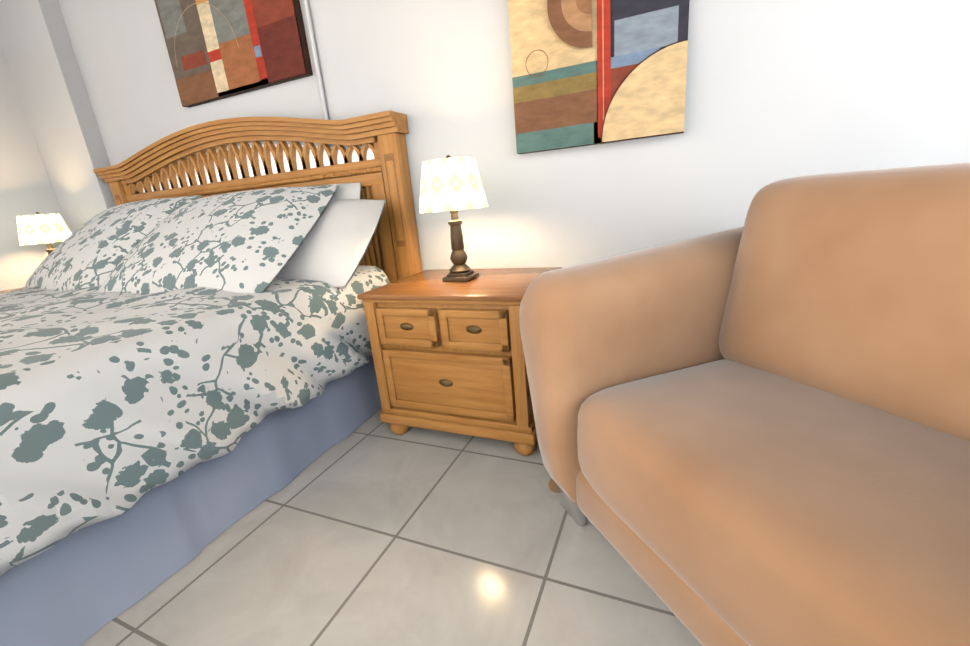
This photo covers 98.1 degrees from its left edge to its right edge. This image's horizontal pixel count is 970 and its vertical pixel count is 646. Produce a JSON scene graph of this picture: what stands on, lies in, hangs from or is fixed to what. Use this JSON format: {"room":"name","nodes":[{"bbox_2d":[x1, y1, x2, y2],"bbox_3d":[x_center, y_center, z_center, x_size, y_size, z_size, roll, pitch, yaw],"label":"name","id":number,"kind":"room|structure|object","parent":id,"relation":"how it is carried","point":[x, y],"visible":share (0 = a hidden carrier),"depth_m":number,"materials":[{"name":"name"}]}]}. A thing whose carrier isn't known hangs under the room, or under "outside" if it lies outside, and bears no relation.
{"room":"bedroom","nodes":[
{"label":"bedroom","id":0,"kind":"room"},
{"bbox_2d":[0,44,64,290],"bbox_3d":[-3.418,-0.723,2.461,0.120,2.440,1.810,2,18,23],"label":"wall block","id":1,"kind":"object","parent":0,"point":[26,187],"depth_m":2.86,"materials":[{"name":"paint"}]},
{"bbox_2d":[0,0,115,233],"bbox_3d":[-2.790,-0.946,3.018,0.580,2.440,0.220,2,18,23],"label":"wall","id":2,"kind":"structure","parent":0,"point":[37,47],"depth_m":2.75,"materials":[{"name":"paint"}]},
{"bbox_2d":[82,408,701,645],"bbox_3d":[-3.381,1.142,0.655,11.300,0.100,6.600,2,18,23],"label":"floor","id":3,"kind":"structure","parent":0,"point":[373,530],"depth_m":1.13,"materials":[{"name":"tile"}]},
{"bbox_2d":[0,287,23,293],"bbox_3d":[-2.839,0.039,2.925,0.610,0.620,0.528,2,18,23],"label":"nightstand","id":4,"kind":"object","parent":3,"relation":"on","point":[6,291],"depth_m":2.77,"materials":[{"name":"brown wood"}]},
{"bbox_2d":[16,212,71,254],"bbox_3d":[-2.888,-0.495,2.802,0.270,0.475,0.270,2,18,23],"label":"table lamp","id":5,"kind":"object","parent":4,"relation":"on","point":[48,230],"visible":0.65,"depth_m":2.68,"materials":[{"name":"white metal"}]},
{"bbox_2d":[0,110,422,645],"bbox_3d":[-1.885,-0.053,1.505,2.424,1.438,2.428,2,18,23],"label":"bed","id":6,"kind":"object","parent":3,"relation":"on","point":[187,372],"visible":0.96,"depth_m":1.42,"materials":[{"name":"white fabric"}]},
{"bbox_2d":[0,261,406,645],"bbox_3d":[-1.912,0.209,1.516,2.382,0.474,2.224,2,18,23],"label":"comforter","id":7,"kind":"object","parent":6,"relation":"on","point":[114,397],"depth_m":1.15,"materials":[{"name":"white fabric"}]},
{"bbox_2d":[201,199,385,289],"bbox_3d":[-0.905,-0.365,1.954,0.920,0.362,0.389,2,18,23],"label":"pillow","id":8,"kind":"object","parent":6,"relation":"on","point":[329,239],"depth_m":1.77,"materials":[{"name":"white fabric"}]},
{"bbox_2d":[357,267,561,455],"bbox_3d":[-0.052,0.123,1.789,0.680,0.620,0.528,2,18,23],"label":"nightstand","id":9,"kind":"object","parent":3,"relation":"on","point":[448,357],"visible":0.96,"depth_m":1.55,"materials":[{"name":"brown wood"}]},
{"bbox_2d":[419,155,487,281],"bbox_3d":[-0.118,-0.406,1.653,0.270,0.475,0.270,2,18,23],"label":"table lamp","id":10,"kind":"object","parent":9,"relation":"on","point":[453,186],"visible":1,"depth_m":1.53,"materials":[{"name":"white fabric"}]},
{"bbox_2d":[519,162,969,645],"bbox_3d":[0.797,0.197,0.762,1.027,0.920,1.318,-11,18,-19],"label":"sofa","id":11,"kind":"object","parent":3,"relation":"on","point":[754,430],"visible":1,"depth_m":0.76,"materials":[{"name":"orange fabric"}]},
{"bbox_2d":[57,0,969,270],"bbox_3d":[-0.016,-0.860,1.877,5.420,2.440,0.120,2,18,23],"label":"wall","id":12,"kind":"structure","parent":0,"point":[776,90],"depth_m":1.69,"materials":[{"name":"paint"}]},
{"bbox_2d":[154,0,312,107],"bbox_3d":[-1.306,-1.500,2.126,0.940,0.600,0.056,2,18,23],"label":"picture","id":13,"kind":"object","parent":12,"relation":"attached to","point":[219,49],"visible":1,"depth_m":2.13,"materials":[{"name":"paint"}]},
{"bbox_2d":[303,0,332,147],"bbox_3d":[-0.822,-1.438,1.955,0.024,1.240,0.023,2,18,23],"label":"conduit","id":14,"kind":"object","parent":12,"relation":"attached to","point":[315,56],"visible":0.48,"depth_m":2.00,"materials":[{"name":"paint"}]},
{"bbox_2d":[508,0,689,153],"bbox_3d":[0.384,-1.140,1.498,0.625,0.934,0.061,2,18,23],"label":"picture","id":15,"kind":"object","parent":12,"relation":"attached to","point":[588,72],"visible":0.98,"depth_m":1.54,"materials":[{"name":"paint"}]}
]}

